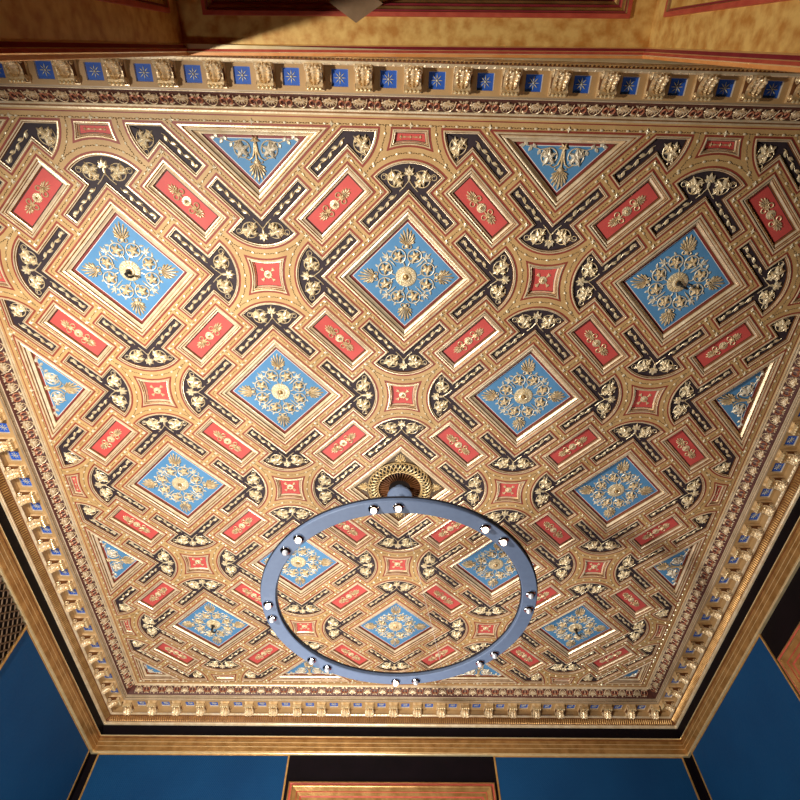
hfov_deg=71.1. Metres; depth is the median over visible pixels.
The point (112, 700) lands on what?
bracket
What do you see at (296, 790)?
doorway
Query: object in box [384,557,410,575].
coffer
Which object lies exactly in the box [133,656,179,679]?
coffer
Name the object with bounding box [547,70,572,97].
bracket
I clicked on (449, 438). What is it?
coffer
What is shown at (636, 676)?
coffer
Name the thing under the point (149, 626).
coffer
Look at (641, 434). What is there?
coffer
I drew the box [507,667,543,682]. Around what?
coffer
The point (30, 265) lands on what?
coffer
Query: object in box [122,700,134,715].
bracket
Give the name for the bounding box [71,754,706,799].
wall
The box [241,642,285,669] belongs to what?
coffer
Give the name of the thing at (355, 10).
shade
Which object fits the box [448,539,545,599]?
coffer
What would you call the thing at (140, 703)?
coffer
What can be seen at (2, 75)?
coffer
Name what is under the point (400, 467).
coffer
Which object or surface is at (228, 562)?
coffer
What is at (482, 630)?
coffer
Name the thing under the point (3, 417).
bracket
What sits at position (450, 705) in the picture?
coffer
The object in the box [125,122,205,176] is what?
coffer
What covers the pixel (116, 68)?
bracket
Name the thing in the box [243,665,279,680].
coffer
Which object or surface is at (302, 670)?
coffer
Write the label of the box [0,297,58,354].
coffer
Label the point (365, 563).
coffer
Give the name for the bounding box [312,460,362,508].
coffer
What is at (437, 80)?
coffer
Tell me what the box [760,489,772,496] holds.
coffer
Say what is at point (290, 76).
coffer
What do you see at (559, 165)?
coffer
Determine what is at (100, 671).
bracket
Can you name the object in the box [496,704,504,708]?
coffer
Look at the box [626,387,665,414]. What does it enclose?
coffer
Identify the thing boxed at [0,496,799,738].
trim
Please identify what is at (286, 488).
coffer
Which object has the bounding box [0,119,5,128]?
coffer
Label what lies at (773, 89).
coffer
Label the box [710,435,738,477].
coffer
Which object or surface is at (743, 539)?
coffer
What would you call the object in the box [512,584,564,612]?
coffer
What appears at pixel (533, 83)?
coffer
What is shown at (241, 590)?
coffer
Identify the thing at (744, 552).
bracket
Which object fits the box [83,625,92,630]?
coffer
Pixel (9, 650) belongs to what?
lattice screen
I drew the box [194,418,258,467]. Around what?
coffer
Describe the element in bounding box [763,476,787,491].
bracket
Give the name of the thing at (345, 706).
bracket
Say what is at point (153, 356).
coffer
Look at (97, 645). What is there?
coffer
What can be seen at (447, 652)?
coffer
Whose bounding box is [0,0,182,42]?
wall panel
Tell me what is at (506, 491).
coffer
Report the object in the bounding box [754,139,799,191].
coffer
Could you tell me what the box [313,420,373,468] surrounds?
coffer
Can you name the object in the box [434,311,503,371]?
coffer
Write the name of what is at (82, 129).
coffer
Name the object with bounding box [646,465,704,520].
coffer
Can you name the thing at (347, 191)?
coffer
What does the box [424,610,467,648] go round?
coffer
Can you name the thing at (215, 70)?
bracket
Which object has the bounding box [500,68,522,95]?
bracket
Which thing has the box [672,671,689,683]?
bracket
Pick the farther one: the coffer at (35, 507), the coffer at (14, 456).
the coffer at (35, 507)
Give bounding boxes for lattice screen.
[0,575,27,668]
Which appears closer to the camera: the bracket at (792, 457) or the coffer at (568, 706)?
the bracket at (792, 457)
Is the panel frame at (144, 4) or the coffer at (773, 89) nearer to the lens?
the panel frame at (144, 4)
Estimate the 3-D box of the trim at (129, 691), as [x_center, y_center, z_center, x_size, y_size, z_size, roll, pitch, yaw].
[-0.003,0.926,5.579,6.967,0.089,6.967,1,-58,-1]
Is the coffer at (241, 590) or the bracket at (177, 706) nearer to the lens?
the coffer at (241, 590)
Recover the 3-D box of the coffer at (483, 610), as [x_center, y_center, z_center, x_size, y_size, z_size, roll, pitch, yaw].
[1.056,2.381,6.537,0.746,0.029,0.516,1,-58,-1]
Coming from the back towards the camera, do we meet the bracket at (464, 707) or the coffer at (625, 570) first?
the bracket at (464, 707)
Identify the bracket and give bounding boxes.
[0,61,31,82]
[0,408,6,422]
[0,437,18,452]
[4,464,29,480]
[15,490,39,505]
[26,514,49,529]
[36,537,58,551]
[46,559,67,573]
[50,59,80,84]
[55,579,75,593]
[64,598,83,612]
[72,616,90,630]
[79,634,98,647]
[87,650,104,663]
[94,666,111,679]
[100,58,129,85]
[100,681,117,693]
[107,695,123,707]
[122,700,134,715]
[147,700,158,715]
[151,59,178,86]
[171,701,182,715]
[195,701,206,715]
[202,60,227,88]
[220,701,230,715]
[244,701,254,715]
[253,61,275,89]
[268,701,278,716]
[292,702,302,716]
[303,63,324,90]
[317,702,325,716]
[341,702,349,716]
[354,64,372,91]
[365,702,373,716]
[389,702,397,717]
[403,66,422,93]
[413,703,421,717]
[436,703,445,717]
[452,67,472,94]
[460,703,469,717]
[483,703,493,717]
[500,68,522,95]
[507,703,517,718]
[530,703,541,718]
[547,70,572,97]
[554,704,564,718]
[577,704,588,718]
[595,71,621,98]
[601,704,612,718]
[624,704,636,718]
[642,72,671,99]
[647,704,659,719]
[659,700,675,711]
[665,686,682,698]
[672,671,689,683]
[679,656,696,669]
[687,640,705,653]
[690,74,720,100]
[695,623,713,636]
[703,605,722,619]
[711,586,731,600]
[721,567,741,581]
[730,546,752,560]
[737,75,769,102]
[741,524,763,538]
[751,501,775,515]
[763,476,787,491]
[775,449,799,465]
[784,78,799,103]
[788,421,799,435]
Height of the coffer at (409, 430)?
0.029 m
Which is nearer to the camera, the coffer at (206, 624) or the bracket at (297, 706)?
the coffer at (206, 624)
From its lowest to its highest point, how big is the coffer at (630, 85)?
0.016 m
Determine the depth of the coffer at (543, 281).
4.50 m
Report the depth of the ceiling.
4.80 m
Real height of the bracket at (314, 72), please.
0.122 m
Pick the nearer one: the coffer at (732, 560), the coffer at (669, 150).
the coffer at (669, 150)
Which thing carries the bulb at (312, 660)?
attached to the ring chandelier
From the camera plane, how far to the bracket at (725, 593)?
6.15 m
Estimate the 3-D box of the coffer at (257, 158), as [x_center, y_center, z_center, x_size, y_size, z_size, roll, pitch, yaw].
[-1.032,-1.689,4.031,1.041,0.063,0.520,1,-58,-1]
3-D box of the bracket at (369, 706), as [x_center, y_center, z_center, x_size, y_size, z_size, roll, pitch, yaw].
[-0.400,4.056,7.319,0.118,0.122,0.161,1,-58,-1]
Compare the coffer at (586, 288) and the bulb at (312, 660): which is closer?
the coffer at (586, 288)
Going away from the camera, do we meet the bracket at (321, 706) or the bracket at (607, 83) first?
the bracket at (607, 83)
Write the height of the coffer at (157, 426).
0.029 m
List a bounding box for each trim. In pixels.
[0,39,799,72]
[0,44,799,757]
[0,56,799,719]
[0,56,799,725]
[0,57,796,717]
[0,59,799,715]
[0,83,799,703]
[0,85,799,698]
[0,392,799,701]
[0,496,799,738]
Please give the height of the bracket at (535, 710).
0.122 m
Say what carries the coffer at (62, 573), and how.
attached to the wall at (2, 585)
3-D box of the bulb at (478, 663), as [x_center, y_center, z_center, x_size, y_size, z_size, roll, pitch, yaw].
[0.694,2.292,4.848,0.084,0.044,0.084,1,-58,-1]
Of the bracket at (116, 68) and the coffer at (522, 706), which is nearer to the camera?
the bracket at (116, 68)
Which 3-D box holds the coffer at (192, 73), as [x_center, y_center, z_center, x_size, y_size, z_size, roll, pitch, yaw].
[-1.328,-2.092,3.593,0.110,0.016,0.101,1,-58,-1]
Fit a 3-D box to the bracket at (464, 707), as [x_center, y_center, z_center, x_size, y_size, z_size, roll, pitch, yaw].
[0.853,4.077,7.340,0.118,0.122,0.161,1,-58,-1]
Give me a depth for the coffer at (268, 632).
6.78 m
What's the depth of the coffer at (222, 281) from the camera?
4.43 m
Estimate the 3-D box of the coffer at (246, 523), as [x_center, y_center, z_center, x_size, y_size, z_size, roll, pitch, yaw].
[-1.666,1.336,5.888,0.560,0.048,0.264,-39,-66,21]
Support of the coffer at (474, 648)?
attached to the ceiling
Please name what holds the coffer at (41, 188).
attached to the ceiling
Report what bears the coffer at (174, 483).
attached to the ceiling
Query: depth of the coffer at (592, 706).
7.44 m
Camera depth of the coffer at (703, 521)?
5.92 m
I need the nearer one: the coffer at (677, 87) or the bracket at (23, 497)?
the coffer at (677, 87)
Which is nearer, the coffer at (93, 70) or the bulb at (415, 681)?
the coffer at (93, 70)
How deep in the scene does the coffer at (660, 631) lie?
6.85 m
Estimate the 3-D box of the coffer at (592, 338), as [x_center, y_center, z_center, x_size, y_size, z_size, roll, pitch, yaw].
[1.685,-0.479,4.788,0.264,0.048,0.560,-39,-66,21]
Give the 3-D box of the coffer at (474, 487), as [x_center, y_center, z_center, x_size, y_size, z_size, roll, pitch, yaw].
[0.612,0.913,5.627,0.516,0.029,0.746,1,-58,-1]
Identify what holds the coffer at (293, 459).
attached to the ceiling
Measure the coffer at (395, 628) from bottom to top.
0.063 m
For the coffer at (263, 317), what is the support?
attached to the ceiling
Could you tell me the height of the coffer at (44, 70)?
0.016 m
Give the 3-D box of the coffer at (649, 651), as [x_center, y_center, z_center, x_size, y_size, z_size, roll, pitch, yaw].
[3.043,3.213,7.066,0.551,0.029,0.264,-39,-66,21]
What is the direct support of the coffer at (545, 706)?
attached to the wall at (301, 768)
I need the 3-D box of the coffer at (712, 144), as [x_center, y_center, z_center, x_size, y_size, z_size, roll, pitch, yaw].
[2.272,-1.795,3.970,0.291,0.030,0.119,1,-58,-1]
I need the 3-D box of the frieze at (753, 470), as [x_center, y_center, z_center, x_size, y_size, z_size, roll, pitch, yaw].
[3.423,0.978,5.636,0.080,0.079,6.775,1,-58,-1]
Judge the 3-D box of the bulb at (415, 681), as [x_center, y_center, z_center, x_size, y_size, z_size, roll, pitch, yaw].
[0.141,2.516,4.983,0.084,0.044,0.084,1,-58,-1]
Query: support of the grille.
attached to the coffer at (400, 467)
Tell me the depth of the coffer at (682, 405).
5.08 m
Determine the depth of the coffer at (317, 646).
7.00 m
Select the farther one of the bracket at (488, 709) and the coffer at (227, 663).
the bracket at (488, 709)
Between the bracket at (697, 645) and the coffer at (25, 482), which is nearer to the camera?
the coffer at (25, 482)
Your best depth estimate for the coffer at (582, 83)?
3.64 m
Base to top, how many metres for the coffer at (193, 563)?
0.038 m
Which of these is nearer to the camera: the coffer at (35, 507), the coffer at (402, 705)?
the coffer at (35, 507)
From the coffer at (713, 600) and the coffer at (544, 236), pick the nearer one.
the coffer at (544, 236)
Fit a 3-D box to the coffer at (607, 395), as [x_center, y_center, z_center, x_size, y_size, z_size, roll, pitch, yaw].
[1.738,-0.003,5.068,0.516,0.029,0.746,1,-58,-1]
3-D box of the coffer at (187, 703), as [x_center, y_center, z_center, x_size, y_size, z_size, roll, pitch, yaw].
[-2.751,3.974,7.334,0.110,0.016,0.101,1,-58,-1]
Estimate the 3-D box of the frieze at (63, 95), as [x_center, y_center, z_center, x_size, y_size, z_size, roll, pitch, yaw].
[0.071,-1.989,3.780,6.775,0.079,0.080,1,-58,-1]
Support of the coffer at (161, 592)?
attached to the ceiling
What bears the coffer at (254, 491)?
attached to the ceiling
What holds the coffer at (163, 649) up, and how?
attached to the ceiling
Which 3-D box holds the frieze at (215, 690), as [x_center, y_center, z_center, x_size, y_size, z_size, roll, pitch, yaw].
[-0.091,3.839,7.382,6.775,0.079,0.080,1,-58,-1]
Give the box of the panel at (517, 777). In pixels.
[493,756,699,799]
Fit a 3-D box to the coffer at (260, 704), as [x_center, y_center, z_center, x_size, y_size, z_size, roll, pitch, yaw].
[-1.811,3.990,7.350,0.110,0.016,0.101,1,-58,-1]
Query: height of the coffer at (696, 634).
0.016 m
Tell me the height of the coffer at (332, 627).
0.029 m
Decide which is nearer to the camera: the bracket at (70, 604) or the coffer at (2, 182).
the coffer at (2, 182)
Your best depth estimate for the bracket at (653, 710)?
7.37 m
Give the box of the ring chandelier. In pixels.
[260,485,537,685]
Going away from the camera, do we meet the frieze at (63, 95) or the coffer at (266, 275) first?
the frieze at (63, 95)
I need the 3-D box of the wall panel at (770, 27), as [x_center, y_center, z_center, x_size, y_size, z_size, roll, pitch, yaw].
[1.404,-1.011,0.641,0.043,5.140,1.062,0,-58,0]
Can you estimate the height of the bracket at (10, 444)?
0.122 m
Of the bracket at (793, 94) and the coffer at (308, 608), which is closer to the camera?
the bracket at (793, 94)
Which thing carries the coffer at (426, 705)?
attached to the wall at (301, 768)
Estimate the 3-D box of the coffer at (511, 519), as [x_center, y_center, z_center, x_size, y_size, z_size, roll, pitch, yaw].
[1.085,1.334,5.891,0.746,0.029,0.516,1,-58,-1]
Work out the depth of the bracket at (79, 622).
6.36 m
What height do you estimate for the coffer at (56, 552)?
0.016 m
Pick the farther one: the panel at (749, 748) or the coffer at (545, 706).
the coffer at (545, 706)
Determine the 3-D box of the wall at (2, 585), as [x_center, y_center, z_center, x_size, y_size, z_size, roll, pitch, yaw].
[-3.801,2.338,3.123,0.150,5.900,7.480,1,-58,-1]
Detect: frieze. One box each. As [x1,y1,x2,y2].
[0,89,799,120]
[0,343,133,687]
[135,685,647,696]
[649,351,799,691]
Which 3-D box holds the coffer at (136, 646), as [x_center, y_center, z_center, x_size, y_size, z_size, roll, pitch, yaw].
[-3.175,3.107,6.958,0.264,0.029,0.551,-39,-66,21]
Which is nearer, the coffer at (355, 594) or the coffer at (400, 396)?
the coffer at (400, 396)
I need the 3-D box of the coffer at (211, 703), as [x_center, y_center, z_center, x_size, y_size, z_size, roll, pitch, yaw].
[-2.437,3.980,7.339,0.110,0.016,0.101,1,-58,-1]
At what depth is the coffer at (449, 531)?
5.96 m
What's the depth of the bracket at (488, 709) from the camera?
7.33 m
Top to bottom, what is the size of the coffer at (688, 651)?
0.016 m
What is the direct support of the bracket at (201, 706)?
attached to the wall at (301, 768)
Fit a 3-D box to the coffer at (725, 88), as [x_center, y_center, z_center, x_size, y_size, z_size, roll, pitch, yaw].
[2.120,-2.033,3.652,0.110,0.016,0.101,1,-58,-1]
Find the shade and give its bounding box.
[329,0,382,22]
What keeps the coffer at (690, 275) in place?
attached to the ceiling
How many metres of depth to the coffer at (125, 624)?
6.73 m
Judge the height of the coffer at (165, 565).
0.029 m
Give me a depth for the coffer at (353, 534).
5.96 m
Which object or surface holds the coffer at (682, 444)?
attached to the ceiling
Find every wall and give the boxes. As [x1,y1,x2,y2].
[0,581,90,799]
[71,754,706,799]
[690,566,799,799]
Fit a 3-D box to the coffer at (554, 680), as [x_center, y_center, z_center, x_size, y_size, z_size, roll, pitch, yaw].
[2.120,3.671,7.348,0.291,0.030,0.119,1,-58,-1]
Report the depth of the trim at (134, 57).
5.24 m
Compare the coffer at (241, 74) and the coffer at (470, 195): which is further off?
the coffer at (470, 195)
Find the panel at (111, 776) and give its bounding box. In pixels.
[78,753,289,799]
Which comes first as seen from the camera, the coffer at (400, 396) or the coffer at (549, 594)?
the coffer at (400, 396)
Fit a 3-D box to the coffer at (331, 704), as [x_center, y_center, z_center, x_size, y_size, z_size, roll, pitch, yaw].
[-0.870,4.006,7.366,0.110,0.016,0.101,1,-58,-1]
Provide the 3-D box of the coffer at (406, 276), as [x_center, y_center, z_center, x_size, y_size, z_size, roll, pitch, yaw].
[0.049,-0.979,4.478,0.773,0.063,0.773,-39,-66,21]
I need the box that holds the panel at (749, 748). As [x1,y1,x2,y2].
[691,634,799,799]
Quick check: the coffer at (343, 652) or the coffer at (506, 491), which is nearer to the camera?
the coffer at (506, 491)
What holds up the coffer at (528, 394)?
attached to the ceiling
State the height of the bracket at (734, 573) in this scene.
0.122 m
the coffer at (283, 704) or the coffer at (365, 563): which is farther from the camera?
the coffer at (283, 704)
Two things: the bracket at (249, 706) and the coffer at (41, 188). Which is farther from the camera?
the bracket at (249, 706)
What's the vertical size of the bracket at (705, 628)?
0.122 m
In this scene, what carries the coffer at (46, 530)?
attached to the wall at (2, 585)
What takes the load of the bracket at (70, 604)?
attached to the wall at (2, 585)
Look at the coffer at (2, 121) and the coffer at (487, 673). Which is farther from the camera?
the coffer at (487, 673)
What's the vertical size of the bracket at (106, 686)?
0.122 m
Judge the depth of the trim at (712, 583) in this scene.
6.01 m
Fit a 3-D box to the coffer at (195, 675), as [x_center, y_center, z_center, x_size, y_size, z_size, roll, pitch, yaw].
[-2.730,3.502,7.206,0.264,0.029,0.551,-39,-66,21]
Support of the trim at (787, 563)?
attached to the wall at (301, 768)
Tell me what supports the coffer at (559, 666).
attached to the ceiling
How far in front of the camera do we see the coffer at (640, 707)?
7.45 m
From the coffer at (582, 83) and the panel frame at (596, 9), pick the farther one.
the coffer at (582, 83)
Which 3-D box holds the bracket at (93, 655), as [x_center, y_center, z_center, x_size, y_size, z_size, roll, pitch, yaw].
[-3.645,3.083,6.696,0.161,0.122,0.118,1,-58,-1]
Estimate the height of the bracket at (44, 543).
0.122 m
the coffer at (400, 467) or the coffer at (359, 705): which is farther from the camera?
the coffer at (359, 705)
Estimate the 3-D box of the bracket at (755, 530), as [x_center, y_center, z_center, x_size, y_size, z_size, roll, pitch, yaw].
[3.575,1.341,5.667,0.161,0.122,0.118,1,-58,-1]
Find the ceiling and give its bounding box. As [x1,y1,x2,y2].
[0,107,799,686]
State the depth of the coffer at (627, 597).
6.56 m
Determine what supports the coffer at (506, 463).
attached to the ceiling
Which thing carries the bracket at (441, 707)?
attached to the wall at (301, 768)
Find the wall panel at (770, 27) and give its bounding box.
[648,0,799,52]
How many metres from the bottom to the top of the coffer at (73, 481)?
0.030 m
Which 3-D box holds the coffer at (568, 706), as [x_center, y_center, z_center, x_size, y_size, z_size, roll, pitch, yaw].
[2.264,4.060,7.420,0.110,0.016,0.101,1,-58,-1]
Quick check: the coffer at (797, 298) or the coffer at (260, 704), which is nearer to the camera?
the coffer at (797, 298)
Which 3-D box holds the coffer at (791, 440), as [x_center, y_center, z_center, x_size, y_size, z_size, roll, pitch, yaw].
[3.595,0.371,5.148,0.101,0.016,0.110,1,-58,-1]
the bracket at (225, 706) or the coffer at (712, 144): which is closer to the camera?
the coffer at (712, 144)
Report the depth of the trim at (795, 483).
6.88 m
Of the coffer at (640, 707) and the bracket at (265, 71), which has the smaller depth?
the bracket at (265, 71)
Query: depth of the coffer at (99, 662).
6.86 m
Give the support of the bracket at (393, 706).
attached to the wall at (301, 768)
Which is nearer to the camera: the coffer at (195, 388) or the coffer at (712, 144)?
the coffer at (712, 144)
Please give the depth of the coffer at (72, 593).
6.20 m
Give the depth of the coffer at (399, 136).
3.94 m
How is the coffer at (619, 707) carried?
attached to the wall at (301, 768)
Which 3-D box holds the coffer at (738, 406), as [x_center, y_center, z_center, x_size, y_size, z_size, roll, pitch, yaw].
[3.035,0.009,5.107,0.520,0.063,1.041,1,-58,-1]
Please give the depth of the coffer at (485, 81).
3.63 m
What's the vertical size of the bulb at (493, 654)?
0.044 m
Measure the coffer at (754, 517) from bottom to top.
0.016 m
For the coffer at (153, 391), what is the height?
0.038 m
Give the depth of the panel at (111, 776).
6.72 m
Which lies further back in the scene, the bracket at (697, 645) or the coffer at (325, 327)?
the bracket at (697, 645)
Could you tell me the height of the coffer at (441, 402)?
0.029 m
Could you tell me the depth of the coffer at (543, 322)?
4.72 m
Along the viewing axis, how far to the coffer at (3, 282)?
4.46 m
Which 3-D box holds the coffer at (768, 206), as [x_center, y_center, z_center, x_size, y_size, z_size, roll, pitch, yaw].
[2.811,-1.395,4.229,0.264,0.048,0.560,-39,-66,21]
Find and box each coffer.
[0,63,5,77]
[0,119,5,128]
[0,120,58,172]
[0,157,69,237]
[0,178,4,231]
[0,265,10,287]
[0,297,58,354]
[0,423,9,432]
[7,451,21,460]
[13,224,91,314]
[15,338,92,437]
[19,478,32,486]
[29,503,42,510]
[33,61,54,78]
[38,302,113,365]
[40,526,51,533]
[49,548,60,555]
[55,424,86,467]
[57,201,196,335]
[58,569,69,575]
[63,354,131,425]
[64,153,163,227]
[66,474,85,496]
[67,589,77,595]
[73,121,116,140]
[75,608,85,613]
[76,503,120,539]
[81,416,137,465]
[83,62,104,80]
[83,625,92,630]
[86,529,145,594]
[89,457,148,513]
[90,642,99,647]
[94,315,183,369]
[97,658,105,663]
[105,506,164,546]
[113,585,138,614]
[120,619,134,634]
[123,443,232,526]
[123,539,176,585]
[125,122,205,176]
[127,639,161,663]
[131,414,209,458]
[133,63,153,81]
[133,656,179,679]
[134,580,179,612]
[136,378,174,405]
[136,701,145,705]
[138,607,186,646]
[142,160,226,241]
[150,514,221,549]
[150,641,199,668]
[161,702,169,705]
[164,664,206,679]
[166,226,238,317]
[167,598,257,655]
[174,578,238,608]
[176,306,240,367]
[177,124,325,202]
[181,357,242,427]
[182,555,211,572]
[183,65,201,82]
[185,702,193,705]
[188,646,247,670]
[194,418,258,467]
[207,176,308,246]
[209,702,217,705]
[210,458,266,514]
[213,675,234,680]
[215,508,267,547]
[218,339,340,443]
[218,541,261,586]
[227,581,264,614]
[232,66,250,84]
[232,303,318,358]
[233,702,242,706]
[239,608,279,647]
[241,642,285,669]
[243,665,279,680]
[244,427,323,470]
[247,257,286,292]
[248,536,346,597]
[257,702,265,706]
[259,506,328,542]
[270,659,348,681]
[274,477,304,499]
[278,587,332,616]
[278,640,328,665]
[282,67,299,85]
[282,703,289,706]
[291,621,316,636]
[296,164,372,243]
[296,230,360,320]
[304,308,373,369]
[306,128,377,179]
[306,703,313,706]
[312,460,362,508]
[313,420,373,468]
[318,359,376,429]
[323,609,365,648]
[324,582,373,615]
[327,520,373,549]
[327,643,373,668]
[329,542,376,588]
[329,703,337,706]
[331,69,347,86]
[338,208,473,340]
[345,447,453,529]
[350,600,439,656]
[353,703,361,707]
[358,161,456,233]
[360,320,448,374]
[362,418,438,462]
[363,516,433,551]
[364,580,427,610]
[365,648,423,671]
[377,703,385,707]
[380,70,396,87]
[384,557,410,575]
[386,383,418,410]
[390,129,430,148]
[401,704,409,707]
[415,644,460,669]
[418,543,466,589]
[419,583,467,615]
[423,520,471,549]
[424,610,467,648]
[425,704,432,707]
[428,71,445,89]
[428,362,487,431]
[429,422,487,470]
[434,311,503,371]
[437,462,486,517]
[439,663,516,682]
[443,131,511,183]
[444,167,518,247]
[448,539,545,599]
[448,704,456,707]
[449,233,515,322]
[452,642,509,667]
[460,589,520,618]
[464,344,583,447]
[467,509,535,544]
[472,704,480,707]
[473,623,498,637]
[476,73,494,90]
[479,431,556,474]
[488,308,574,363]
[493,480,524,502]
[494,132,640,209]
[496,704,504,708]
[503,644,545,671]
[505,611,550,649]
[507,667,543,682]
[508,183,607,253]
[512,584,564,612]
[519,704,528,708]
[523,263,564,298]
[524,74,543,91]
[529,512,578,551]
[531,464,587,519]
[532,602,620,658]
[533,544,574,586]
[540,649,598,673]
[542,424,605,471]
[543,705,551,708]
[552,583,614,612]
[552,678,572,682]
[559,363,621,433]
[564,450,670,532]
[566,313,628,374]
[566,705,575,708]
[571,237,644,325]
[572,75,591,93]
[573,519,642,554]
[578,668,621,683]
[580,560,610,577]
[587,172,670,250]
[587,645,635,672]
[590,422,665,465]
[590,705,598,708]
[601,612,648,650]
[605,661,651,683]
[610,585,654,617]
[611,136,691,186]
[613,215,746,345]
[613,705,622,709]
[615,546,668,591]
[620,77,639,94]
[621,325,708,378]
[623,644,658,668]
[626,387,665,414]
[628,513,686,552]
[636,705,646,709]
[645,537,704,600]
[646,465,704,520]
[648,168,744,240]
[650,591,674,620]
[651,625,666,639]
[661,425,713,473]
[667,78,687,95]
[669,366,736,435]
[671,512,715,546]
[685,648,694,653]
[688,316,762,376]
[693,632,702,636]
[699,137,740,155]
[701,614,710,619]
[706,352,783,448]
[707,484,726,505]
[709,596,719,602]
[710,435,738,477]
[713,239,790,327]
[715,79,735,96]
[718,577,729,583]
[728,557,739,563]
[738,535,749,542]
[740,175,799,253]
[742,314,799,367]
[748,513,761,520]
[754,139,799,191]
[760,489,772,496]
[762,81,783,98]
[771,463,785,471]
[784,436,798,445]
[791,289,799,303]
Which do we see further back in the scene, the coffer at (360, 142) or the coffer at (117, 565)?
the coffer at (117, 565)
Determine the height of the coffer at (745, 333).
0.048 m
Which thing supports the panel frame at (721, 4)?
attached to the wall panel at (770, 27)
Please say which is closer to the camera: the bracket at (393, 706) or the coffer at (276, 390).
the coffer at (276, 390)
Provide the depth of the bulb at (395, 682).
4.98 m
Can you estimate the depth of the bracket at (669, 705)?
7.30 m
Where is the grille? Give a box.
[379,473,420,496]
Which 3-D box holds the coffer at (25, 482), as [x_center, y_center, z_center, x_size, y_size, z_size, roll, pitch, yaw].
[-3.577,0.781,5.354,0.101,0.016,0.110,1,-58,-1]
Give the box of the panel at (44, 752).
[0,628,89,799]
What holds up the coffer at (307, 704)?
attached to the wall at (301, 768)
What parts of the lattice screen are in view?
screen frame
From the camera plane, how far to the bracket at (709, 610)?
6.32 m
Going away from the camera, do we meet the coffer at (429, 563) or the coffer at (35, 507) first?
the coffer at (35, 507)
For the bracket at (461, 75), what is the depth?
3.55 m
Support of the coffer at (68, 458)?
attached to the ceiling
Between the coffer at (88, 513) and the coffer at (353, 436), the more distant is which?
the coffer at (88, 513)
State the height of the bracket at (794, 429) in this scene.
0.122 m
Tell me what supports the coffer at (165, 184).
attached to the ceiling
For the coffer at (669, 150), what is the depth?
4.00 m
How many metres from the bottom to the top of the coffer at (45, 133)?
0.029 m
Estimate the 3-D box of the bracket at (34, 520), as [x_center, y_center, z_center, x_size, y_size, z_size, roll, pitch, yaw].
[-3.593,1.217,5.543,0.161,0.122,0.118,1,-58,-1]
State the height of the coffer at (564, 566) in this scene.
0.029 m
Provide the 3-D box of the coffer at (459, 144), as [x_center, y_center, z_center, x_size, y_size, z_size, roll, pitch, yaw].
[0.525,-1.734,3.990,0.264,0.029,0.551,-39,-66,21]
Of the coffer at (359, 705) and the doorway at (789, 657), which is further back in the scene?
the coffer at (359, 705)
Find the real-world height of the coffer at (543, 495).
0.029 m
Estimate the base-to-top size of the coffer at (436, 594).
0.048 m
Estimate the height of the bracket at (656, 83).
0.122 m
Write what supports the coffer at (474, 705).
attached to the wall at (301, 768)
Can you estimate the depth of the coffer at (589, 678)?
7.32 m
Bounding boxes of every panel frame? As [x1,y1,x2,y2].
[97,0,170,12]
[201,0,632,18]
[663,0,789,16]
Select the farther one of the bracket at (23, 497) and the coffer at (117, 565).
the coffer at (117, 565)
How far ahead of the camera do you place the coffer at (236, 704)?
7.36 m
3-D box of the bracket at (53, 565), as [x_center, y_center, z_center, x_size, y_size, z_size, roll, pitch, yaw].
[-3.608,1.750,5.872,0.161,0.122,0.118,1,-58,-1]
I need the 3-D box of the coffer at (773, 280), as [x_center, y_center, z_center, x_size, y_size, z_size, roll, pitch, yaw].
[2.864,-0.920,4.509,0.516,0.029,0.746,1,-58,-1]
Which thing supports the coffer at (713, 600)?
attached to the wall at (785, 618)
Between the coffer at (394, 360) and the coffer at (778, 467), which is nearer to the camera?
the coffer at (394, 360)
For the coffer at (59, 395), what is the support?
attached to the ceiling
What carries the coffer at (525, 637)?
attached to the ceiling
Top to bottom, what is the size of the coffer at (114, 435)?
0.048 m
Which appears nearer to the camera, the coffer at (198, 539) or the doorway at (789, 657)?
the doorway at (789, 657)
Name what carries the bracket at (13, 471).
attached to the wall at (2, 585)
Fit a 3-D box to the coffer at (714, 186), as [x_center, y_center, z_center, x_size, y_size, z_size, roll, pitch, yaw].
[2.263,-1.454,4.175,0.746,0.029,0.516,1,-58,-1]
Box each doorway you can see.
[286,782,496,799]
[777,622,799,694]

